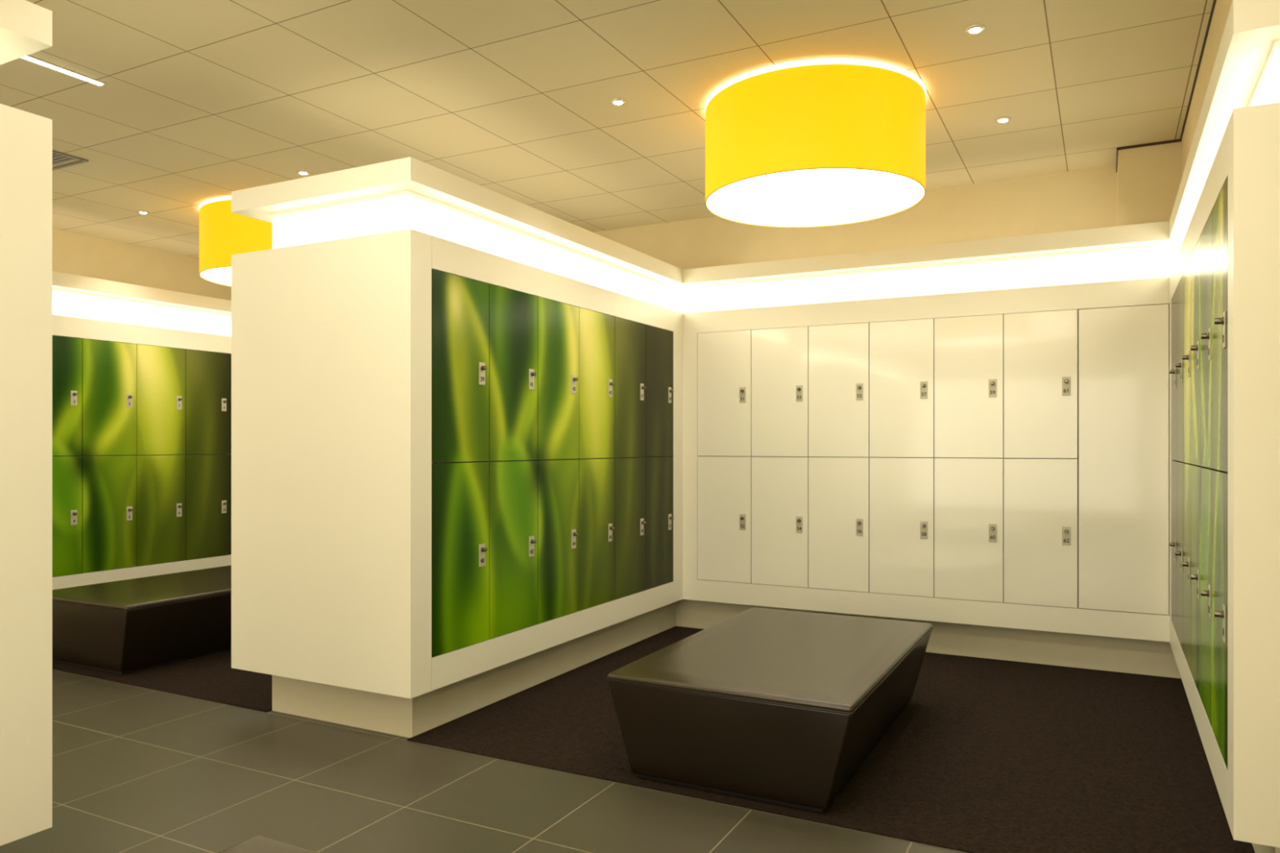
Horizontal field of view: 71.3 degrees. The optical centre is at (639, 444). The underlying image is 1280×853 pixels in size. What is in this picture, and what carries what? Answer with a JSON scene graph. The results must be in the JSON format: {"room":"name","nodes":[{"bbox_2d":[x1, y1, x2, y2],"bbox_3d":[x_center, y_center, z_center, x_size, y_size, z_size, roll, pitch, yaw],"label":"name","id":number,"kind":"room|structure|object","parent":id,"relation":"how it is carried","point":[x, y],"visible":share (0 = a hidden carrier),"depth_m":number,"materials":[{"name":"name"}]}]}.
{"room":"changing room","nodes":[
{"label":"changing room","id":0,"kind":"room"},
{"bbox_2d":[52,228,231,300],"bbox_3d":[-6.487,-0.225,5.403,0.100,3.350,10.180,0,0,28],"label":"wall","id":1,"kind":"structure","parent":0,"point":[73,253],"depth_m":8.46,"materials":[{"name":"paint"}]},
{"bbox_2d":[0,669,967,852],"bbox_3d":[-2.386,1.500,3.264,9.350,0.100,10.380,0,0,28],"label":"floor","id":2,"kind":"structure","parent":0,"point":[135,769],"depth_m":3.67,"materials":[{"name":"tile"}]},
{"bbox_2d":[0,0,52,845],"bbox_3d":[-3.533,0.045,0.901,1.236,2.810,4.930,0,0,28],"label":"wall","id":3,"kind":"structure","parent":2,"relation":"on","point":[25,26],"depth_m":2.73,"materials":[{"name":"white paint"}]},
{"bbox_2d":[52,271,231,590],"bbox_3d":[-4.540,0.045,8.074,0.880,2.810,3.643,0,0,28],"label":"wall","id":4,"kind":"structure","parent":2,"relation":"on","point":[83,307],"depth_m":7.65,"materials":[{"name":"white paint"}]},
{"bbox_2d":[52,455,81,577],"bbox_3d":[-4.810,0.565,7.104,0.520,0.948,0.455,0,0,28],"label":"locker","id":5,"kind":"object","parent":4,"relation":"in","point":[66,469],"visible":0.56,"depth_m":7.08,"materials":[{"name":"green laminate"}]},
{"bbox_2d":[52,335,81,456],"bbox_3d":[-4.810,-0.385,7.104,0.520,0.948,0.455,0,0,28],"label":"locker","id":6,"kind":"object","parent":5,"relation":"on","point":[66,351],"visible":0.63,"depth_m":7.08,"materials":[{"name":"green laminate"}]},
{"bbox_2d":[76,455,136,573],"bbox_3d":[-4.599,0.565,7.509,0.520,0.948,0.455,0,0,28],"label":"locker","id":7,"kind":"object","parent":4,"relation":"in","point":[108,482],"visible":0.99,"depth_m":7.39,"materials":[{"name":"green laminate"}]},
{"bbox_2d":[81,338,136,455],"bbox_3d":[-4.599,-0.385,7.509,0.520,0.948,0.455,0,0,28],"label":"locker","id":8,"kind":"object","parent":7,"relation":"on","point":[108,368],"visible":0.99,"depth_m":7.39,"materials":[{"name":"green laminate"}]},
{"bbox_2d":[136,454,185,566],"bbox_3d":[-4.387,0.565,7.914,0.520,0.948,0.455,0,0,28],"label":"locker","id":9,"kind":"object","parent":4,"relation":"in","point":[160,478],"visible":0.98,"depth_m":7.80,"materials":[{"name":"green laminate"}]},
{"bbox_2d":[135,344,185,455],"bbox_3d":[-4.387,-0.385,7.914,0.520,0.948,0.455,0,0,28],"label":"locker","id":10,"kind":"object","parent":9,"relation":"on","point":[160,371],"visible":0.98,"depth_m":7.79,"materials":[{"name":"green laminate"}]},
{"bbox_2d":[185,453,229,559],"bbox_3d":[-4.176,0.565,8.319,0.520,0.948,0.455,0,0,28],"label":"locker","id":11,"kind":"object","parent":4,"relation":"in","point":[206,476],"visible":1,"depth_m":8.20,"materials":[{"name":"green laminate"}]},
{"bbox_2d":[185,349,229,454],"bbox_3d":[-4.176,-0.385,8.319,0.520,0.948,0.455,0,0,28],"label":"locker","id":12,"kind":"object","parent":11,"relation":"on","point":[206,373],"visible":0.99,"depth_m":8.20,"materials":[{"name":"green laminate"}]},
{"bbox_2d":[222,453,231,554],"bbox_3d":[-3.965,0.565,8.724,0.520,0.948,0.455,0,0,28],"label":"locker","id":13,"kind":"object","parent":4,"relation":"in","point":[222,454],"visible":0.02,"depth_m":8.42,"materials":[{"name":"green laminate"}]},
{"bbox_2d":[229,353,231,453],"bbox_3d":[-3.965,-0.385,8.724,0.520,0.948,0.455,0,0,28],"label":"locker","id":14,"kind":"object","parent":13,"relation":"on","point":[229,353],"visible":0.02,"depth_m":8.42,"materials":[{"name":"green laminate"}]},
{"bbox_2d":[52,649,271,711],"bbox_3d":[-2.826,1.447,6.990,3.413,0.006,3.080,0,0,28],"label":"carpet","id":15,"kind":"structure","parent":2,"relation":"on","point":[211,677],"depth_m":5.49,"materials":[{"name":"brown carpet"}]},
{"bbox_2d":[52,564,231,675],"bbox_3d":[-3.220,1.215,6.524,1.073,0.458,1.788,0,0,28],"label":"bench","id":16,"kind":"object","parent":15,"relation":"on","point":[131,625],"visible":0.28,"depth_m":5.81,"materials":[{"name":"brown leather"}]},
{"bbox_2d":[218,835,319,852],"bbox_3d":[-0.918,1.215,1.246,1.078,0.458,1.798,0,0,28],"label":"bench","id":17,"kind":"object","parent":2,"relation":"on","point":[258,843],"visible":1,"depth_m":2.19,"materials":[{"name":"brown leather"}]},
{"bbox_2d":[231,156,688,737],"bbox_3d":[-0.798,0.045,6.122,1.256,2.810,3.643,0,0,28],"label":"wall","id":18,"kind":"structure","parent":2,"relation":"on","point":[331,323],"depth_m":4.57,"materials":[{"name":"white paint"}]},
{"bbox_2d":[431,461,488,657],"bbox_3d":[-1.112,0.565,4.659,0.520,0.948,0.455,0,0,28],"label":"locker","id":19,"kind":"object","parent":18,"relation":"in","point":[460,490],"visible":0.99,"depth_m":4.54,"materials":[{"name":"green laminate"}]},
{"bbox_2d":[431,269,488,462],"bbox_3d":[-1.112,-0.385,4.659,0.520,0.948,0.455,0,0,28],"label":"locker","id":20,"kind":"object","parent":19,"relation":"on","point":[460,304],"visible":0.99,"depth_m":4.54,"materials":[{"name":"green laminate"}]},
{"bbox_2d":[476,460,537,639],"bbox_3d":[-0.901,0.565,5.064,0.520,0.948,0.455,0,0,28],"label":"locker","id":21,"kind":"object","parent":18,"relation":"in","point":[513,484],"visible":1,"depth_m":4.95,"materials":[{"name":"green laminate"}]},
{"bbox_2d":[488,284,537,461],"bbox_3d":[-0.901,-0.385,5.064,0.520,0.948,0.455,0,0,28],"label":"locker","id":22,"kind":"object","parent":21,"relation":"on","point":[513,314],"visible":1,"depth_m":4.94,"materials":[{"name":"green laminate"}]},
{"bbox_2d":[537,459,578,623],"bbox_3d":[-0.690,0.565,5.470,0.520,0.948,0.455,0,0,28],"label":"locker","id":23,"kind":"object","parent":18,"relation":"in","point":[557,480],"visible":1,"depth_m":5.34,"materials":[{"name":"green laminate"}]},
{"bbox_2d":[534,296,578,460],"bbox_3d":[-0.690,-0.385,5.470,0.520,0.948,0.455,0,0,28],"label":"locker","id":24,"kind":"object","parent":23,"relation":"on","point":[557,322],"visible":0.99,"depth_m":5.35,"materials":[{"name":"green laminate"}]},
{"bbox_2d":[567,457,614,610],"bbox_3d":[-0.478,0.565,5.875,0.520,0.948,0.455,0,0,28],"label":"locker","id":25,"kind":"object","parent":18,"relation":"in","point":[596,476],"visible":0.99,"depth_m":5.75,"materials":[{"name":"green laminate"}]},
{"bbox_2d":[578,307,614,458],"bbox_3d":[-0.478,-0.385,5.875,0.520,0.948,0.455,0,0,28],"label":"locker","id":26,"kind":"object","parent":25,"relation":"on","point":[596,329],"visible":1,"depth_m":5.75,"materials":[{"name":"green laminate"}]},
{"bbox_2d":[612,457,645,599],"bbox_3d":[-0.267,0.565,6.280,0.520,0.948,0.455,0,0,28],"label":"locker","id":27,"kind":"object","parent":18,"relation":"in","point":[629,472],"visible":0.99,"depth_m":6.17,"materials":[{"name":"green laminate"}]},
{"bbox_2d":[614,316,645,457],"bbox_3d":[-0.267,-0.385,6.280,0.520,0.948,0.455,0,0,28],"label":"locker","id":28,"kind":"object","parent":27,"relation":"on","point":[629,335],"visible":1,"depth_m":6.16,"materials":[{"name":"green laminate"}]},
{"bbox_2d":[643,456,673,589],"bbox_3d":[-0.055,0.565,6.685,0.520,0.948,0.455,0,0,28],"label":"locker","id":29,"kind":"object","parent":18,"relation":"in","point":[660,469],"visible":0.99,"depth_m":6.58,"materials":[{"name":"green laminate"}]},
{"bbox_2d":[645,324,673,457],"bbox_3d":[-0.055,-0.385,6.685,0.520,0.948,0.455,0,0,28],"label":"locker","id":30,"kind":"object","parent":29,"relation":"on","point":[659,342],"visible":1,"depth_m":6.57,"materials":[{"name":"green laminate"}]},
{"bbox_2d":[407,626,1255,852],"bbox_3d":[1.124,1.447,4.929,3.506,0.006,3.080,0,0,28],"label":"carpet","id":31,"kind":"structure","parent":2,"relation":"on","point":[984,755],"depth_m":4.17,"materials":[{"name":"brown carpet"}]},
{"bbox_2d":[605,607,933,813],"bbox_3d":[0.743,1.215,4.430,1.078,0.458,1.796,0,0,28],"label":"bench","id":32,"kind":"object","parent":31,"relation":"on","point":[779,707],"visible":1,"depth_m":3.77,"materials":[{"name":"brown leather"}]},
{"bbox_2d":[675,221,1182,678],"bbox_3d":[1.911,0.045,6.436,3.505,2.810,0.580,0,0,28],"label":"wall","id":33,"kind":"structure","parent":2,"relation":"on","point":[1117,278],"depth_m":5.79,"materials":[{"name":"white paint"}]},
{"bbox_2d":[697,456,755,583],"bbox_3d":[0.742,0.565,6.978,0.437,0.948,0.520,0,0,28],"label":"locker","id":34,"kind":"object","parent":33,"relation":"in","point":[724,482],"visible":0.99,"depth_m":6.77,"materials":[{"name":"beige laminate"}]},
{"bbox_2d":[697,329,751,456],"bbox_3d":[0.742,-0.385,6.978,0.437,0.948,0.520,0,0,28],"label":"locker","id":35,"kind":"object","parent":34,"relation":"on","point":[724,357],"visible":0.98,"depth_m":6.77,"materials":[{"name":"beige laminate"}]},
{"bbox_2d":[751,456,808,587],"bbox_3d":[1.131,0.565,6.775,0.437,0.948,0.520,0,0,28],"label":"locker","id":36,"kind":"object","parent":33,"relation":"in","point":[780,486],"visible":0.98,"depth_m":6.57,"materials":[{"name":"beige laminate"}]},
{"bbox_2d":[751,326,808,457],"bbox_3d":[1.131,-0.385,6.775,0.437,0.948,0.520,0,0,28],"label":"locker","id":37,"kind":"object","parent":36,"relation":"on","point":[780,357],"visible":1,"depth_m":6.57,"materials":[{"name":"beige laminate"}]},
{"bbox_2d":[808,457,871,592],"bbox_3d":[1.520,0.565,6.572,0.437,0.948,0.520,0,0,28],"label":"locker","id":38,"kind":"object","parent":33,"relation":"in","point":[839,486],"visible":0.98,"depth_m":6.37,"materials":[{"name":"beige laminate"}]},
{"bbox_2d":[808,322,869,457],"bbox_3d":[1.520,-0.385,6.572,0.437,0.948,0.520,0,0,28],"label":"locker","id":39,"kind":"object","parent":38,"relation":"on","point":[839,354],"visible":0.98,"depth_m":6.37,"materials":[{"name":"beige laminate"}]},
{"bbox_2d":[869,457,934,597],"bbox_3d":[1.910,0.565,6.369,0.437,0.948,0.520,0,0,28],"label":"locker","id":40,"kind":"object","parent":33,"relation":"in","point":[902,490],"visible":0.98,"depth_m":6.16,"materials":[{"name":"beige laminate"}]},
{"bbox_2d":[869,318,934,457],"bbox_3d":[1.910,-0.385,6.369,0.437,0.948,0.520,0,0,28],"label":"locker","id":41,"kind":"object","parent":40,"relation":"on","point":[902,353],"visible":0.98,"depth_m":6.16,"materials":[{"name":"beige laminate"}]},
{"bbox_2d":[934,457,1004,602],"bbox_3d":[2.299,0.565,6.166,0.437,0.948,0.520,0,0,28],"label":"locker","id":42,"kind":"object","parent":33,"relation":"in","point":[969,492],"visible":0.99,"depth_m":5.96,"materials":[{"name":"beige laminate"}]},
{"bbox_2d":[934,314,1004,457],"bbox_3d":[2.299,-0.385,6.166,0.437,0.948,0.520,0,0,28],"label":"locker","id":43,"kind":"object","parent":42,"relation":"on","point":[969,351],"visible":1,"depth_m":5.96,"materials":[{"name":"beige laminate"}]},
{"bbox_2d":[1004,457,1078,608],"bbox_3d":[2.688,0.565,5.963,0.437,0.948,0.520,0,0,28],"label":"locker","id":44,"kind":"object","parent":33,"relation":"in","point":[1041,495],"visible":1,"depth_m":5.76,"materials":[{"name":"beige laminate"}]},
{"bbox_2d":[1004,309,1078,458],"bbox_3d":[2.688,-0.385,5.963,0.437,0.948,0.520,0,0,28],"label":"locker","id":45,"kind":"object","parent":44,"relation":"on","point":[1041,348],"visible":1,"depth_m":5.76,"materials":[{"name":"beige laminate"}]},
{"bbox_2d":[1116,142,1181,226],"bbox_3d":[3.307,-1.623,5.809,0.350,0.525,0.400,0,0,28],"label":"wall","id":46,"kind":"structure","parent":33,"relation":"on","point":[1148,178],"depth_m":5.63,"materials":[{"name":"paint"}]},
{"bbox_2d":[1168,0,1279,852],"bbox_3d":[2.914,0.045,4.186,0.605,2.810,3.643,0,0,28],"label":"wall","id":47,"kind":"structure","parent":2,"relation":"on","point":[1237,135],"depth_m":2.70,"materials":[{"name":"white paint"}]},
{"bbox_2d":[1169,460,1181,634],"bbox_3d":[3.239,0.565,4.966,0.520,0.948,0.455,0,0,28],"label":"locker","id":48,"kind":"object","parent":47,"relation":"in","point":[1174,463],"visible":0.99,"depth_m":5.04,"materials":[{"name":"green laminate"}]},
{"bbox_2d":[1169,288,1177,460],"bbox_3d":[3.239,-0.385,4.966,0.520,0.948,0.455,0,0,28],"label":"locker","id":49,"kind":"object","parent":48,"relation":"on","point":[1173,371],"visible":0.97,"depth_m":5.04,"materials":[{"name":"green laminate"}]},
{"bbox_2d":[1175,462,1187,651],"bbox_3d":[3.028,0.565,4.561,0.520,0.948,0.455,0,0,28],"label":"locker","id":50,"kind":"object","parent":47,"relation":"in","point":[1180,553],"visible":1,"depth_m":4.61,"materials":[{"name":"green laminate"}]},
{"bbox_2d":[1175,273,1183,462],"bbox_3d":[3.028,-0.385,4.561,0.520,0.948,0.455,0,0,28],"label":"locker","id":51,"kind":"object","parent":50,"relation":"on","point":[1180,365],"visible":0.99,"depth_m":4.61,"materials":[{"name":"green laminate"}]},
{"bbox_2d":[1182,462,1195,671],"bbox_3d":[2.817,0.565,4.156,0.520,0.948,0.455,0,0,28],"label":"locker","id":52,"kind":"object","parent":47,"relation":"in","point":[1186,563],"visible":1,"depth_m":4.24,"materials":[{"name":"green laminate"}]},
{"bbox_2d":[1182,257,1191,463],"bbox_3d":[2.817,-0.385,4.156,0.520,0.948,0.455,0,0,28],"label":"locker","id":53,"kind":"object","parent":52,"relation":"on","point":[1186,357],"visible":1,"depth_m":4.24,"materials":[{"name":"green laminate"}]},
{"bbox_2d":[1190,465,1206,697],"bbox_3d":[2.605,0.565,3.751,0.520,0.948,0.455,0,0,28],"label":"locker","id":54,"kind":"object","parent":47,"relation":"in","point":[1195,576],"visible":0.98,"depth_m":3.82,"materials":[{"name":"green laminate"}]},
{"bbox_2d":[1190,235,1200,466],"bbox_3d":[2.605,-0.385,3.751,0.520,0.948,0.455,0,0,28],"label":"locker","id":55,"kind":"object","parent":54,"relation":"on","point":[1195,348],"visible":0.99,"depth_m":3.82,"materials":[{"name":"green laminate"}]},
{"bbox_2d":[1181,0,1232,178],"bbox_3d":[2.970,-1.630,4.213,0.530,0.540,3.543,0,0,28],"label":"wall","id":56,"kind":"structure","parent":47,"relation":"on","point":[1222,7],"depth_m":4.23,"materials":[{"name":"paint"}]},
{"bbox_2d":[1200,467,1217,728],"bbox_3d":[2.394,0.565,3.346,0.520,0.948,0.455,0,0,28],"label":"locker","id":57,"kind":"object","parent":47,"relation":"in","point":[1206,473],"visible":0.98,"depth_m":3.45,"materials":[{"name":"green laminate"}]},
{"bbox_2d":[1200,210,1212,468],"bbox_3d":[2.394,-0.385,3.346,0.520,0.948,0.455,0,0,28],"label":"locker","id":58,"kind":"object","parent":57,"relation":"on","point":[1206,233],"visible":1,"depth_m":3.45,"materials":[{"name":"green laminate"}]},
{"bbox_2d":[1212,470,1227,769],"bbox_3d":[2.183,0.565,2.941,0.520,0.948,0.455,0,0,28],"label":"locker","id":59,"kind":"object","parent":47,"relation":"in","point":[1220,478],"visible":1,"depth_m":3.01,"materials":[{"name":"green laminate"}]},
{"bbox_2d":[1212,176,1227,471],"bbox_3d":[2.183,-0.385,2.941,0.520,0.948,0.455,0,0,28],"label":"locker","id":60,"kind":"object","parent":59,"relation":"on","point":[1220,211],"visible":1,"depth_m":3.01,"materials":[{"name":"green laminate"}]},
{"bbox_2d":[0,0,1213,258],"bbox_3d":[-2.386,-1.950,3.264,9.350,0.100,10.380,0,0,28],"label":"ceiling","id":61,"kind":"structure","parent":0,"point":[199,101],"depth_m":4.76,"materials":[{"name":"white tile"}]},
{"bbox_2d":[21,55,106,85],"bbox_3d":[-3.109,-1.893,4.159,0.040,0.011,1.220,0,0,28],"label":"recessed light","id":62,"kind":"object","parent":61,"relation":"in","point":[33,60],"visible":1,"depth_m":4.51,"materials":[{"name":"white"}]},
{"bbox_2d":[52,150,88,170],"bbox_3d":[-4.073,-1.895,5.835,0.580,0.009,0.580,0,0,28],"label":"ceiling vent","id":63,"kind":"object","parent":61,"relation":"in","point":[82,161],"visible":0.26,"depth_m":5.93,"materials":[{"name":"white metal"}]},
{"bbox_2d":[137,210,149,213],"bbox_3d":[-4.053,-1.891,7.280,0.088,0.015,0.088,0,0,28],"label":"recessed light","id":64,"kind":"object","parent":61,"relation":"in","point":[139,211],"visible":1,"depth_m":7.26,"materials":[{"name":"white"}]},
{"bbox_2d":[198,195,272,286],"bbox_3d":[-2.986,-1.629,7.400,1.208,0.540,1.208,0,0,28],"label":"pendant lamp","id":65,"kind":"object","parent":61,"relation":"hanging from","point":[223,233],"visible":0.33,"depth_m":6.84,"materials":[{"name":"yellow fabric"}]},
{"bbox_2d":[200,266,231,285],"bbox_3d":[-2.986,-1.368,7.400,1.187,0.008,1.187,0,0,28],"label":"diffuser","id":66,"kind":"object","parent":65,"relation":"attached to","point":[218,275],"depth_m":7.16,"materials":[{"name":"white plastic"}]},
{"bbox_2d":[296,170,309,174],"bbox_3d":[-2.349,-1.891,6.222,0.088,0.015,0.088,0,0,28],"label":"recessed light","id":67,"kind":"object","parent":61,"relation":"in","point":[301,172],"visible":1,"depth_m":6.21,"materials":[{"name":"white"}]},
{"bbox_2d":[610,97,626,105],"bbox_3d":[-0.121,-1.891,4.936,0.088,0.015,0.088,0,0,28],"label":"recessed light","id":68,"kind":"object","parent":61,"relation":"in","point":[617,101],"visible":1,"depth_m":4.92,"materials":[{"name":"white"}]},
{"bbox_2d":[704,57,926,227],"bbox_3d":[0.967,-1.629,4.989,1.208,0.540,1.208,0,0,28],"label":"pendant lamp","id":69,"kind":"object","parent":61,"relation":"hanging from","point":[830,141],"visible":1,"depth_m":4.52,"materials":[{"name":"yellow fabric"}]},
{"bbox_2d":[706,168,924,226],"bbox_3d":[0.967,-1.368,4.989,1.187,0.008,1.187,0,0,28],"label":"diffuser","id":70,"kind":"object","parent":69,"relation":"attached to","point":[766,197],"depth_m":4.90,"materials":[{"name":"white plastic"}]},
{"bbox_2d":[964,24,985,34],"bbox_3d":[1.531,-1.891,4.074,0.088,0.015,0.088,0,0,28],"label":"recessed light","id":71,"kind":"object","parent":61,"relation":"in","point":[975,28],"visible":1,"depth_m":4.06,"materials":[{"name":"white"}]},
{"bbox_2d":[995,116,1011,123],"bbox_3d":[2.120,-1.891,5.210,0.088,0.015,0.088,0,0,28],"label":"recessed light","id":72,"kind":"object","parent":61,"relation":"in","point":[1003,119],"visible":1,"depth_m":5.19,"materials":[{"name":"white"}]},
{"bbox_2d":[592,165,1116,269],"bbox_3d":[-0.009,-0.225,7.821,9.350,3.350,0.100,0,0,28],"label":"wall","id":73,"kind":"structure","parent":0,"point":[1086,198],"depth_m":6.65,"materials":[{"name":"paint"}]},
{"bbox_2d":[1115,0,1216,173],"bbox_3d":[2.577,-1.875,4.417,0.356,0.050,3.543,0,0,28],"label":"trim","id":74,"kind":"structure","parent":73,"relation":"attached to","point":[1214,1],"depth_m":5.02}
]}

